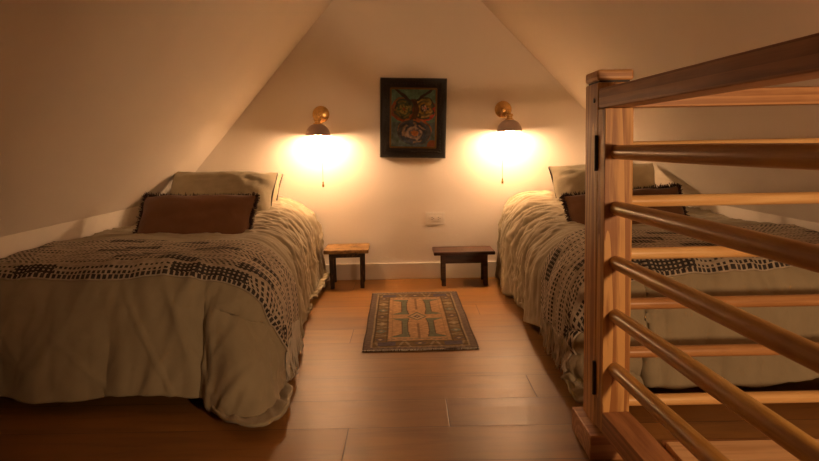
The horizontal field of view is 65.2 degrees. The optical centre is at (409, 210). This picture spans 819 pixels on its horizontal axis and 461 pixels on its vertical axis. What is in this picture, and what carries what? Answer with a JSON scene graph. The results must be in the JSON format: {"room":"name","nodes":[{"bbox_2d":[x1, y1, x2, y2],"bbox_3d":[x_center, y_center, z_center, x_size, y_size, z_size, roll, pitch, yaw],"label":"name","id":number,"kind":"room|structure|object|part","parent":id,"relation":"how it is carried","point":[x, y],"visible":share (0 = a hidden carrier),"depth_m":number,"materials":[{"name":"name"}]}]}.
{"room":"attic bedroom","nodes":[
{"label":"attic bedroom","id":0,"kind":"room"},
{"bbox_2d":[0,206,141,258],"bbox_3d":[-1.452,0.456,1.164,0.100,0.515,5.431,-1,6,0],"label":"wall","id":1,"kind":"structure","parent":0,"point":[10,244],"depth_m":2.64,"materials":[{"name":"white paint"}]},
{"bbox_2d":[0,0,332,236],"bbox_3d":[-0.766,-0.643,1.055,1.464,1.668,5.431,-1,6,0],"label":"ceiling","id":2,"kind":"structure","parent":0,"point":[102,102],"depth_m":2.29,"materials":[{"name":"white paint"}]},
{"bbox_2d":[0,277,818,460],"bbox_3d":[0.079,0.743,1.196,2.950,0.120,5.431,-1,6,0],"label":"floor","id":3,"kind":"structure","parent":0,"point":[504,399],"depth_m":1.94,"materials":[{"name":"brown wood"}]},
{"bbox_2d":[323,243,369,288],"bbox_3d":[-0.359,0.324,3.730,0.254,0.229,0.250,-1,6,-1],"label":"stool","id":4,"kind":"object","parent":3,"relation":"on","point":[352,250],"visible":1,"depth_m":3.64,"materials":[{"name":"natural wood"},{"name":"dark walnut stained wood"}]},
{"bbox_3d":[-0.443,0.346,3.645,0.028,0.207,0.030,-1,6,-1],"label":"leg","id":5,"kind":"part","parent":4,"relation":"part of","materials":[{"name":"black paint"}]},
{"bbox_3d":[-0.447,0.329,3.814,0.021,0.200,0.024,-1,6,-2],"label":"leg","id":6,"kind":"part","parent":4,"relation":"part of","materials":[{"name":"black paint"}]},
{"bbox_3d":[-0.361,0.222,3.720,0.254,0.023,0.250,-1,6,-1],"label":"seat","id":7,"kind":"part","parent":4,"relation":"part of","materials":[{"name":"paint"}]},
{"bbox_3d":[-0.268,0.342,3.649,0.028,0.207,0.030,-1,6,-1],"label":"leg","id":8,"kind":"part","parent":4,"relation":"part of","materials":[{"name":"black paint"}]},
{"bbox_2d":[362,291,478,351],"bbox_3d":[0.036,0.496,3.000,0.461,0.009,1.006,-1,6,-1],"label":"rug","id":9,"kind":"object","parent":3,"relation":"on","point":[403,321],"visible":1,"depth_m":2.87,"materials":[{"name":"fabric"}]},
{"bbox_2d":[432,246,494,285],"bbox_3d":[0.312,0.324,3.733,0.348,0.203,0.208,-1,6,-1],"label":"stool","id":10,"kind":"object","parent":3,"relation":"on","point":[448,254],"visible":1,"depth_m":3.65,"materials":[{"name":"brown wood"}]},
{"bbox_3d":[0.195,0.342,3.665,0.024,0.186,0.032,-1,6,-1],"label":"leg","id":11,"kind":"part","parent":10,"relation":"part of","materials":[{"name":"brown wood"}]},
{"bbox_3d":[0.311,0.233,3.724,0.348,0.020,0.208,-1,6,-1],"label":"seat","id":12,"kind":"part","parent":10,"relation":"part of","materials":[{"name":"brown wood"}]},
{"bbox_3d":[0.433,0.322,3.810,0.018,0.180,0.026,-1,6,-1],"label":"leg","id":13,"kind":"part","parent":10,"relation":"part of","materials":[{"name":"brown wood"}]},
{"bbox_3d":[0.435,0.337,3.667,0.024,0.186,0.032,-1,6,-1],"label":"leg","id":14,"kind":"part","parent":10,"relation":"part of","materials":[{"name":"brown wood"}]},
{"bbox_2d":[572,69,633,459],"bbox_3d":[0.520,0.135,1.660,0.146,0.979,0.185,-1,6,0],"label":"newel post","id":15,"kind":"object","parent":3,"relation":"on","point":[595,444],"visible":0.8,"depth_m":1.66,"materials":[{"name":"brown wood"}]},
{"bbox_2d":[592,33,818,460],"bbox_3d":[0.532,0.176,1.114,0.080,0.857,1.021,-1,6,-3],"label":"railing","id":16,"kind":"object","parent":15,"relation":"attached to","point":[794,60],"visible":1,"depth_m":1.20,"materials":[{"name":"red wood"}]},
{"bbox_3d":[0.541,0.575,1.153,0.069,0.055,0.906,-1,6,-3],"label":"rail","id":17,"kind":"part","parent":16,"relation":"part of","materials":[{"name":"red wood"}]},
{"bbox_3d":[0.529,-0.226,1.073,0.070,0.049,1.019,-1,6,-3],"label":"rail","id":18,"kind":"part","parent":16,"relation":"part of","materials":[{"name":"red wood"}]},
{"bbox_2d":[629,86,818,405],"bbox_3d":[1.042,0.100,1.667,0.961,0.833,0.050,-1,6,0],"label":"balustrade","id":19,"kind":"object","parent":15,"relation":"attached to","point":[804,95],"visible":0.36,"depth_m":1.66,"materials":[{"name":"red wood"}]},
{"bbox_3d":[0.817,-0.288,1.628,0.526,0.044,0.050,-1,6,0],"label":"rail","id":20,"kind":"part","parent":19,"relation":"part of","materials":[{"name":"red wood"}]},
{"bbox_2d":[661,438,818,447],"bbox_3d":[1.104,0.608,1.686,0.875,0.012,0.027,-1,6,0],"label":"trim","id":21,"kind":"structure","parent":3,"relation":"attached to","point":[664,441],"depth_m":1.69,"materials":[{"name":"red wood"}]},
{"bbox_3d":[-1.000,0.256,2.995,0.786,0.530,1.733,-1,6,0],"label":"bed","id":22,"kind":"object","parent":3,"relation":"on","visible":0},
{"bbox_2d":[0,197,329,427],"bbox_3d":[-0.879,0.273,2.793,1.038,0.512,2.102,-1,6,0],"label":"duvet","id":23,"kind":"object","parent":22,"relation":"on","point":[214,342],"visible":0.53,"depth_m":1.98,"materials":[{"name":"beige fabric"}]},
{"bbox_2d":[0,238,302,381],"bbox_3d":[-0.885,0.348,2.256,1.002,0.442,0.519,-1,6,0],"label":"throw blanket","id":24,"kind":"object","parent":23,"relation":"on","point":[252,267],"visible":0.99,"depth_m":2.10,"materials":[{"name":"beige fabric"}]},
{"bbox_2d":[133,192,259,233],"bbox_3d":[-0.965,0.062,2.882,0.552,0.291,0.269,-1,6,-1],"label":"cushion","id":25,"kind":"object","parent":22,"relation":"on","point":[223,214],"visible":0.59,"depth_m":2.84,"materials":[{"name":"orange fabric"}]},
{"bbox_2d":[170,171,277,211],"bbox_3d":[-1.008,-0.040,3.412,0.576,0.340,0.314,-1,6,1],"label":"pillow","id":26,"kind":"object","parent":22,"relation":"on","point":[226,182],"visible":0.39,"depth_m":3.37,"materials":[{"name":"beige fabric"}]},
{"bbox_2d":[272,174,282,201],"bbox_3d":[-1.006,-0.053,3.610,0.560,0.300,0.282,-1,6,2],"label":"pillow","id":27,"kind":"object","parent":22,"relation":"on","point":[279,178],"visible":0.09,"depth_m":3.64,"materials":[{"name":"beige fabric"}]},
{"bbox_3d":[1.096,0.294,2.992,0.875,0.375,1.711,-1,6,0],"label":"bed","id":28,"kind":"object","parent":3,"relation":"on","visible":0},
{"bbox_2d":[548,163,654,199],"bbox_3d":[1.056,-0.081,3.432,0.576,0.337,0.294,-1,6,0],"label":"pillow","id":29,"kind":"object","parent":28,"relation":"on","point":[569,179],"visible":0.36,"depth_m":3.41,"materials":[{"name":"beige fabric"}]},
{"bbox_2d":[559,182,689,224],"bbox_3d":[0.986,0.034,2.899,0.581,0.308,0.225,-1,6,3],"label":"cushion","id":30,"kind":"object","parent":28,"relation":"on","point":[574,204],"visible":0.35,"depth_m":2.91,"materials":[{"name":"orange fabric"}]},
{"bbox_2d":[495,190,818,403],"bbox_3d":[1.009,0.228,2.850,1.058,0.522,1.991,-1,6,0],"label":"duvet","id":31,"kind":"object","parent":28,"relation":"on","point":[531,224],"visible":0.35,"depth_m":1.99,"materials":[{"name":"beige fabric"}]},
{"bbox_2d":[539,224,818,373],"bbox_3d":[1.011,0.309,2.272,1.046,0.447,0.588,-1,6,0],"label":"throw blanket","id":32,"kind":"object","parent":31,"relation":"on","point":[562,282],"visible":0.64,"depth_m":2.20,"materials":[{"name":"beige fabric"}]},
{"bbox_2d":[196,0,657,263],"bbox_3d":[0.053,-0.646,3.836,2.950,2.117,0.100,-1,6,0],"label":"wall","id":33,"kind":"structure","parent":0,"point":[339,65],"depth_m":3.80,"materials":[{"name":"white paint"}]},
{"bbox_2d":[305,106,330,186],"bbox_3d":[-0.525,-0.373,3.711,0.145,0.474,0.200,-1,6,0],"label":"wall sconce","id":34,"kind":"object","parent":33,"relation":"attached to","point":[320,114],"visible":1,"depth_m":3.66,"materials":[{"name":"gold metal"}]},
{"bbox_3d":[-0.527,-0.464,3.674,0.145,0.071,0.145,-1,6,0],"label":"lamp shade","id":35,"kind":"part","parent":34,"relation":"part of","materials":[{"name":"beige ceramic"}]},
{"bbox_2d":[325,261,495,279],"bbox_3d":[0.072,0.364,3.878,2.950,0.098,0.017,-1,6,0],"label":"baseboard","id":36,"kind":"structure","parent":33,"relation":"attached to","point":[417,270],"depth_m":3.87,"materials":[{"name":"white paint"}]},
{"bbox_2d":[380,77,446,157],"bbox_3d":[0.022,-0.545,3.776,0.405,0.479,0.034,-1,6,0],"label":"framed painting","id":37,"kind":"object","parent":33,"relation":"attached to","point":[412,110],"visible":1,"depth_m":3.78,"materials":[{"name":"paint"}]},
{"bbox_2d":[426,212,444,224],"bbox_3d":[0.155,0.047,3.851,0.116,0.074,0.008,-1,6,0],"label":"wall outlet","id":38,"kind":"object","parent":33,"relation":"attached to","point":[431,217],"visible":1,"depth_m":3.85,"materials":[{"name":"white plastic"}]},
{"bbox_2d":[429,215,440,220],"bbox_3d":[0.155,0.047,3.850,0.072,0.036,0.004,-1,6,0],"label":"socket","id":39,"kind":"object","parent":38,"relation":"attached to","point":[431,217],"depth_m":3.85,"materials":[{"name":"white plastic"}]},
{"bbox_2d":[495,101,521,183],"bbox_3d":[0.576,-0.398,3.711,0.145,0.482,0.200,-1,6,0],"label":"wall sconce","id":40,"kind":"object","parent":33,"relation":"attached to","point":[503,109],"visible":1,"depth_m":3.66,"materials":[{"name":"gold metal"}]},
{"bbox_3d":[0.560,-0.577,3.711,0.028,0.053,0.111,-2,6,-9],"label":"arm","id":41,"kind":"part","parent":40,"relation":"part of","materials":[{"name":"gold metal"}]},
{"bbox_3d":[0.574,-0.489,3.674,0.145,0.071,0.145,-1,6,0],"label":"lamp shade","id":42,"kind":"part","parent":40,"relation":"part of","materials":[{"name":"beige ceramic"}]},
{"bbox_2d":[481,0,818,222],"bbox_3d":[0.783,-0.658,1.056,1.634,1.704,5.431,-1,6,0],"label":"ceiling","id":43,"kind":"structure","parent":0,"point":[573,40],"depth_m":2.44,"materials":[{"name":"white paint"}]},
{"bbox_2d":[666,439,818,460],"bbox_3d":[1.105,0.614,1.571,0.875,0.022,0.200,-1,6,0],"label":"stair step","id":44,"kind":"structure","parent":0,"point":[743,450],"depth_m":1.61,"materials":[{"name":"brown wood"}]},
{"bbox_2d":[688,205,818,231],"bbox_3d":[1.598,0.414,1.166,0.100,0.482,5.431,-1,6,0],"label":"wall","id":45,"kind":"structure","parent":0,"point":[731,212],"depth_m":2.85,"materials":[{"name":"white paint"}]}
]}

